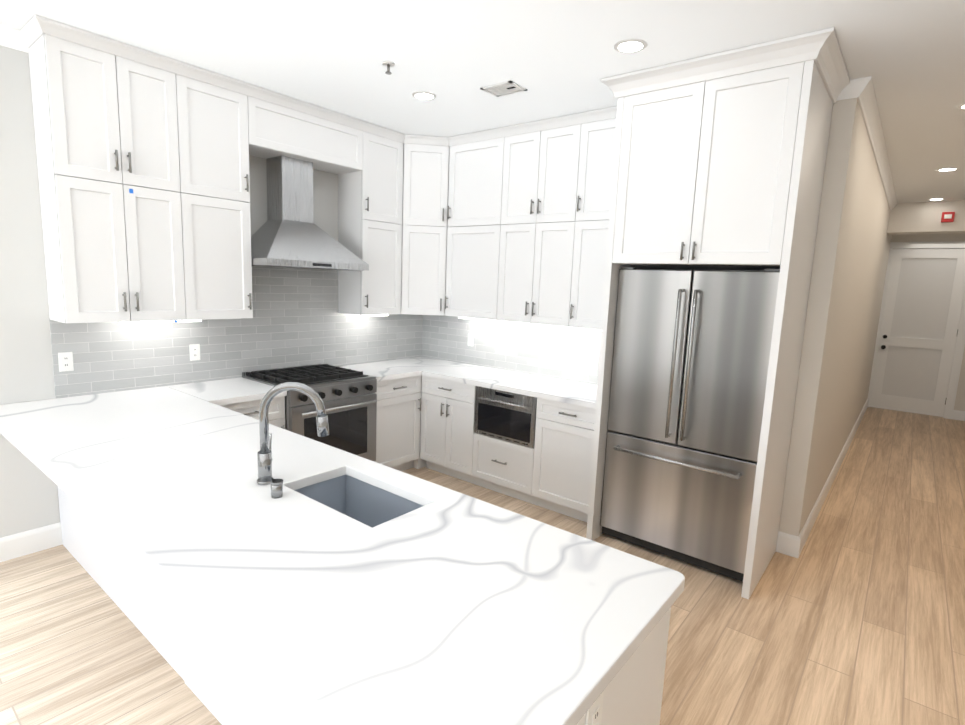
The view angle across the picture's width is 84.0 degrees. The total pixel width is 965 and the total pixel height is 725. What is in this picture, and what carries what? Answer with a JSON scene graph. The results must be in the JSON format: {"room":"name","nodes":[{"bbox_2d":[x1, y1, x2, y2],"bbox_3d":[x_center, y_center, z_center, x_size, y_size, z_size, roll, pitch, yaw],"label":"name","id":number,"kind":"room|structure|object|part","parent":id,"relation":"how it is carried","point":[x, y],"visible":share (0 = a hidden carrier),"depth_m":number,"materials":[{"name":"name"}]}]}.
{"room":"kitchen","nodes":[
{"label":"kitchen","id":0,"kind":"room"},
{"bbox_2d":[0,45,337,537],"bbox_3d":[-3.502,-0.202,2.032,0.150,2.919,9.350,9,11,38],"label":"wall","id":1,"kind":"structure","parent":0,"point":[29,500],"depth_m":3.04,"materials":[{"name":"white paint"}]},
{"bbox_2d":[0,24,28,52],"bbox_3d":[-4.309,-1.454,0.594,0.062,0.085,5.940,9,11,38],"label":"crown molding","id":2,"kind":"structure","parent":1,"relation":"attached to","point":[10,37],"depth_m":2.83,"materials":[{"name":"white wood"}]},
{"bbox_2d":[0,522,62,561],"bbox_3d":[-4.444,1.318,1.010,0.016,0.140,5.913,9,11,38],"label":"baseboard","id":3,"kind":"structure","parent":1,"relation":"attached to","point":[13,546],"depth_m":3.18,"materials":[{"name":"white wood"}]},
{"bbox_2d":[58,352,73,371],"bbox_3d":[-2.491,-0.004,3.206,0.008,0.115,0.070,9,11,38],"label":"electrical outlet","id":4,"kind":"object","parent":1,"relation":"attached to","point":[65,359],"depth_m":3.20,"materials":[{"name":"white plastic"}]},
{"bbox_2d":[24,16,187,322],"bbox_3d":[-2.174,-1.017,3.155,0.328,1.531,0.620,9,11,38],"label":"upper cabinet","id":5,"kind":"object","parent":1,"relation":"attached to","point":[109,140],"depth_m":3.01,"materials":[{"name":"white wood"}]},
{"bbox_3d":[-0.181,-1.640,2.994,3.475,0.099,3.065,9,11,38],"label":"crown","id":6,"kind":"part","parent":5,"relation":"part of","materials":[{"name":"white wood"}]},
{"bbox_2d":[189,344,199,360],"bbox_3d":[-2.027,-0.071,3.779,0.008,0.115,0.070,9,11,38],"label":"electrical outlet","id":7,"kind":"object","parent":1,"relation":"attached to","point":[194,349],"depth_m":3.77,"materials":[{"name":"white plastic"}]},
{"bbox_2d":[180,61,252,321],"bbox_3d":[-1.841,-1.065,3.567,0.328,1.531,0.444,9,11,38],"label":"upper cabinet","id":8,"kind":"object","parent":1,"relation":"attached to","point":[216,109],"depth_m":3.47,"materials":[{"name":"white wood"}]},
{"bbox_2d":[49,266,422,397],"bbox_3d":[-1.567,-0.362,4.315,0.008,0.886,3.060,9,11,38],"label":"backsplash","id":9,"kind":"structure","parent":1,"relation":"attached to","point":[297,319],"depth_m":4.07,"materials":[{"name":"tile"}]},
{"bbox_2d":[252,85,363,174],"bbox_3d":[-1.381,-1.704,4.021,0.328,0.366,0.951,9,11,38],"label":"upper cabinet","id":10,"kind":"object","parent":1,"relation":"attached to","point":[283,125],"depth_m":3.90,"materials":[{"name":"white wood"}]},
{"bbox_2d":[251,155,368,270],"bbox_3d":[-1.353,-1.111,4.013,0.512,0.798,0.860,9,11,38],"label":"range hood","id":11,"kind":"object","parent":1,"relation":"attached to","point":[288,233],"visible":0.94,"depth_m":3.97,"materials":[{"name":"silver metal"}]},
{"bbox_2d":[338,121,403,316],"bbox_3d":[-0.969,-1.191,4.643,0.328,1.531,0.435,9,11,38],"label":"upper cabinet","id":12,"kind":"object","parent":1,"relation":"attached to","point":[370,201],"depth_m":4.52,"materials":[{"name":"white wood"}]},
{"bbox_2d":[0,407,964,724],"bbox_3d":[0.551,1.298,3.349,5.500,0.120,16.200,9,11,38],"label":"floor","id":13,"kind":"structure","parent":0,"point":[854,613],"depth_m":2.72,"materials":[{"name":"brown wood"}]},
{"bbox_2d":[60,494,99,585],"bbox_3d":[-2.127,0.700,3.284,0.658,0.874,0.582,9,11,38],"label":"base cabinet","id":14,"kind":"object","parent":13,"relation":"on","point":[78,530],"depth_m":3.04,"materials":[{"name":"white wood"}]},
{"bbox_2d":[96,526,147,637],"bbox_3d":[-1.585,0.785,2.854,0.737,0.874,0.582,9,11,38],"label":"base cabinet","id":15,"kind":"object","parent":13,"relation":"on","point":[121,577],"depth_m":2.63,"materials":[{"name":"white wood"}]},
{"bbox_2d":[144,570,227,724],"bbox_3d":[-1.034,0.873,2.409,0.690,0.874,0.596,9,11,38],"label":"panel","id":16,"kind":"object","parent":13,"relation":"on","point":[191,649],"depth_m":2.17,"materials":[{"name":"white wood"}]},
{"bbox_2d":[0,386,684,724],"bbox_3d":[-1.094,0.437,2.214,3.520,0.041,0.943,9,11,38],"label":"countertop","id":17,"kind":"structure","parent":16,"relation":"on","point":[453,608],"depth_m":1.45,"materials":[{"name":"white stone"}]},
{"bbox_2d":[252,382,328,497],"bbox_3d":[-0.735,0.264,2.008,0.235,0.390,0.233,9,11,38],"label":"faucet","id":18,"kind":"object","parent":17,"relation":"on","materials":[{"name":"silver metal"}]},
{"bbox_2d":[296,474,419,521],"bbox_3d":[-0.468,0.656,2.000,0.549,0.304,0.318,9,11,38],"label":"sink","id":19,"kind":"object","parent":17,"relation":"in","point":[371,503],"depth_m":2.18,"materials":[{"name":"grey metal"}]},
{"bbox_2d":[219,393,286,428],"bbox_3d":[-1.784,0.644,3.750,0.606,0.874,0.529,9,11,38],"label":"base cabinet","id":20,"kind":"object","parent":13,"relation":"on","point":[276,414],"depth_m":3.64,"materials":[{"name":"white"}]},
{"bbox_2d":[166,377,285,404],"bbox_3d":[-1.756,0.194,3.675,0.632,0.040,0.530,9,11,38],"label":"countertop","id":21,"kind":"structure","parent":20,"relation":"on","point":[233,391],"depth_m":3.59,"materials":[{"name":"white stone"}]},
{"bbox_2d":[242,363,376,461],"bbox_3d":[-1.323,0.552,4.205,0.724,0.958,0.760,9,11,38],"label":"range","id":22,"kind":"object","parent":13,"relation":"on","point":[348,397],"visible":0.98,"depth_m":4.05,"materials":[{"name":"silver metal"}]},
{"bbox_2d":[375,377,421,470],"bbox_3d":[-0.964,0.526,4.762,0.606,0.874,0.550,9,11,38],"label":"base cabinet","id":23,"kind":"object","parent":13,"relation":"on","point":[399,403],"depth_m":4.60,"materials":[{"name":"white wood"}]},
{"bbox_2d":[418,377,517,481],"bbox_3d":[-0.124,0.548,4.834,0.614,0.874,0.606,9,11,38],"label":"base cabinet","id":24,"kind":"object","parent":13,"relation":"on","point":[425,411],"depth_m":4.59,"materials":[{"name":"white wood"}]},
{"bbox_2d":[339,357,465,380],"bbox_3d":[-0.745,0.048,4.922,0.632,0.040,1.158,9,11,38],"label":"countertop","id":25,"kind":"structure","parent":24,"relation":"on","point":[407,367],"depth_m":4.81,"materials":[{"name":"white stone"}]},
{"bbox_2d":[470,433,533,502],"bbox_3d":[0.338,0.821,4.491,0.594,0.470,0.606,9,11,38],"label":"base cabinet","id":26,"kind":"object","parent":13,"relation":"on","point":[501,466],"depth_m":4.26,"materials":[{"name":"white wood"}]},
{"bbox_2d":[530,397,594,521],"bbox_3d":[0.796,0.692,4.105,0.564,0.874,0.606,9,11,38],"label":"base cabinet","id":27,"kind":"object","parent":13,"relation":"on","point":[563,447],"depth_m":3.90,"materials":[{"name":"white wood"}]},
{"bbox_2d":[422,365,596,408],"bbox_3d":[0.345,0.170,4.392,1.748,0.040,0.632,9,11,38],"label":"countertop","id":28,"kind":"structure","parent":27,"relation":"on","point":[548,388],"depth_m":4.30,"materials":[{"name":"white stone"}]},
{"bbox_2d":[474,386,536,447],"bbox_3d":[0.325,0.393,4.390,0.581,0.395,0.609,9,11,38],"label":"microwave","id":29,"kind":"object","parent":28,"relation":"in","point":[506,416],"visible":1,"depth_m":4.17,"materials":[{"name":"silver metal"}]},
{"bbox_2d":[580,610,670,724],"bbox_3d":[0.101,1.050,1.518,0.595,0.874,0.582,9,11,38],"label":"base cabinet","id":30,"kind":"object","parent":13,"relation":"on","point":[635,698],"depth_m":1.37,"materials":[{"name":"white wood"}]},
{"bbox_2d":[583,689,603,724],"bbox_3d":[0.239,0.773,1.149,0.008,0.115,0.070,9,11,38],"label":"outlet","id":31,"kind":"object","parent":30,"relation":"attached to","point":[593,716],"depth_m":1.14,"materials":[{"name":"white plastic"}]},
{"bbox_2d":[600,267,779,581],"bbox_3d":[1.377,0.325,3.484,0.922,1.827,0.720,9,11,38],"label":"refrigerator","id":32,"kind":"object","parent":13,"relation":"on","point":[691,357],"visible":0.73,"depth_m":3.21,"materials":[{"name":"silver metal"}]},
{"bbox_2d":[0,0,964,202],"bbox_3d":[0.669,-1.706,2.903,5.500,0.120,16.200,9,11,38],"label":"ceiling","id":33,"kind":"structure","parent":0,"point":[556,58],"depth_m":2.82,"materials":[{"name":"white paint"}]},
{"bbox_2d":[382,61,394,74],"bbox_3d":[-0.540,-1.691,3.083,0.068,0.054,0.070,9,11,38],"label":"sprinkler","id":34,"kind":"object","parent":33,"relation":"attached to","point":[388,64],"visible":0.92,"depth_m":3.08,"materials":[{"name":"white metal"}]},
{"bbox_2d":[412,91,436,99],"bbox_3d":[-0.390,-1.786,3.595,0.170,0.005,0.170,9,11,38],"label":"recessed light","id":35,"kind":"object","parent":33,"relation":"in","point":[421,95],"visible":1,"depth_m":3.58,"materials":[{"name":"white"}]},
{"bbox_2d":[480,81,526,97],"bbox_3d":[0.136,-1.736,3.408,0.240,0.007,0.180,9,11,38],"label":"ceiling vent","id":36,"kind":"object","parent":33,"relation":"in","point":[504,89],"visible":1,"depth_m":3.40,"materials":[{"name":"white metal"}]},
{"bbox_2d":[614,39,647,52],"bbox_3d":[0.756,-1.614,2.739,0.170,0.005,0.170,9,11,38],"label":"recessed light","id":37,"kind":"object","parent":33,"relation":"in","point":[628,45],"visible":1,"depth_m":2.73,"materials":[{"name":"white"}]},
{"bbox_2d":[887,200,964,234],"bbox_3d":[5.875,-1.826,6.747,1.205,0.369,0.300,9,11,38],"label":"beam","id":38,"kind":"structure","parent":33,"relation":"attached to","point":[916,218],"depth_m":6.78,"materials":[{"name":"white paint"}]},
{"bbox_2d":[941,212,954,221],"bbox_3d":[5.753,-1.798,6.627,0.120,0.120,0.045,9,11,38],"label":"fire alarm","id":39,"kind":"object","parent":38,"relation":"attached to","point":[947,217],"visible":0.98,"depth_m":6.61,"materials":[{"name":"red plastic"}]},
{"bbox_2d":[936,167,958,170],"bbox_3d":[4.374,-1.815,5.044,0.170,0.005,0.170,9,11,38],"label":"recessed light","id":40,"kind":"object","parent":33,"relation":"in","point":[947,169],"visible":0.98,"depth_m":5.03,"materials":[{"name":"white"}]},
{"bbox_2d":[957,103,964,108],"bbox_3d":[3.091,-1.615,3.367,0.170,0.005,0.170,9,11,38],"label":"recessed light","id":41,"kind":"object","parent":33,"relation":"in","point":[961,106],"visible":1,"depth_m":3.40,"materials":[{"name":"white"}]},
{"bbox_2d":[659,269,763,270],"bbox_3d":[0.763,-0.402,4.497,3.400,2.919,0.150,9,11,38],"label":"wall","id":42,"kind":"structure","parent":0,"point":[701,269],"depth_m":3.75,"materials":[{"name":"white paint"}]},
{"bbox_2d":[400,134,463,315],"bbox_3d":[-0.533,-1.221,4.959,0.608,1.531,0.607,9,11,38],"label":"upper cabinet","id":43,"kind":"object","parent":42,"relation":"attached to","point":[424,241],"depth_m":4.73,"materials":[{"name":"white wood"}]},
{"bbox_2d":[468,334,473,345],"bbox_3d":[-0.113,-0.215,5.116,0.070,0.115,0.008,9,11,38],"label":"electrical outlet","id":44,"kind":"object","parent":42,"relation":"attached to","point":[470,336],"depth_m":5.11,"materials":[{"name":"white plastic"}]},
{"bbox_2d":[444,135,503,321],"bbox_3d":[0.019,-1.130,4.704,0.589,1.469,0.327,9,11,38],"label":"upper cabinet","id":45,"kind":"object","parent":42,"relation":"attached to","point":[475,166],"depth_m":4.57,"materials":[{"name":"white wood"}]},
{"bbox_2d":[422,315,600,384],"bbox_3d":[0.310,-0.154,4.791,2.377,0.481,0.008,9,11,38],"label":"backsplash","id":46,"kind":"structure","parent":42,"relation":"attached to","point":[551,352],"depth_m":4.80,"materials":[{"name":"tile"}]},
{"bbox_2d":[496,119,583,327],"bbox_3d":[0.516,-1.052,4.309,0.690,1.469,0.327,9,11,38],"label":"upper cabinet","id":47,"kind":"object","parent":42,"relation":"attached to","point":[542,165],"depth_m":4.17,"materials":[{"name":"white wood"}]},
{"bbox_2d":[568,115,639,334],"bbox_3d":[0.977,-0.979,3.944,0.495,1.469,0.327,9,11,38],"label":"upper cabinet","id":48,"kind":"object","parent":42,"relation":"attached to","point":[594,283],"depth_m":3.86,"materials":[{"name":"white wood"}]},
{"bbox_2d":[608,35,831,274],"bbox_3d":[1.432,-1.125,3.265,0.935,1.071,0.782,9,11,38],"label":"upper cabinet","id":49,"kind":"object","parent":42,"relation":"attached to","point":[716,161],"depth_m":2.91,"materials":[{"name":"white wood"}]},
{"bbox_2d":[779,98,891,536],"bbox_3d":[4.052,-0.464,5.786,0.115,2.919,6.340,9,11,38],"label":"wall","id":50,"kind":"structure","parent":0,"point":[851,255],"depth_m":3.61,"materials":[{"name":"white paint"}]},
{"bbox_2d":[853,76,896,209],"bbox_3d":[3.744,-1.792,4.994,0.067,0.085,5.092,9,11,38],"label":"crown molding","id":51,"kind":"structure","parent":50,"relation":"attached to","point":[861,90],"depth_m":3.78,"materials":[{"name":"white wood"}]},
{"bbox_2d":[891,233,964,410],"bbox_3d":[6.600,-0.677,7.890,1.205,2.919,0.150,9,11,38],"label":"wall","id":52,"kind":"structure","parent":0,"point":[959,405],"depth_m":7.71,"materials":[{"name":"white paint"}]},
{"bbox_2d":[868,241,964,418],"bbox_3d":[6.478,-0.498,7.978,1.090,2.530,0.140,9,11,38],"label":"door frame","id":53,"kind":"structure","parent":52,"relation":"attached to","point":[954,375],"depth_m":7.75,"materials":[{"name":"white wood"}]},
{"bbox_2d":[869,249,964,416],"bbox_3d":[6.436,-0.447,7.930,0.892,2.416,0.135,9,11,38],"label":"hall door","id":54,"kind":"structure","parent":52,"relation":"in","point":[925,289],"depth_m":7.94,"materials":[{"name":"white wood"}]},
{"bbox_3d":[2.265,0.107,1.472,0.150,2.919,15.660,9,11,38],"label":"wall","id":55,"kind":"structure","parent":0,"visible":0},
{"bbox_2d":[776,399,964,557],"bbox_3d":[1.655,1.388,2.148,1.320,0.140,15.310,9,11,38],"label":"baseboard","id":56,"kind":"structure","parent":55,"relation":"attached to","point":[790,545],"depth_m":4.04,"materials":[{"name":"white wood"}]}
]}

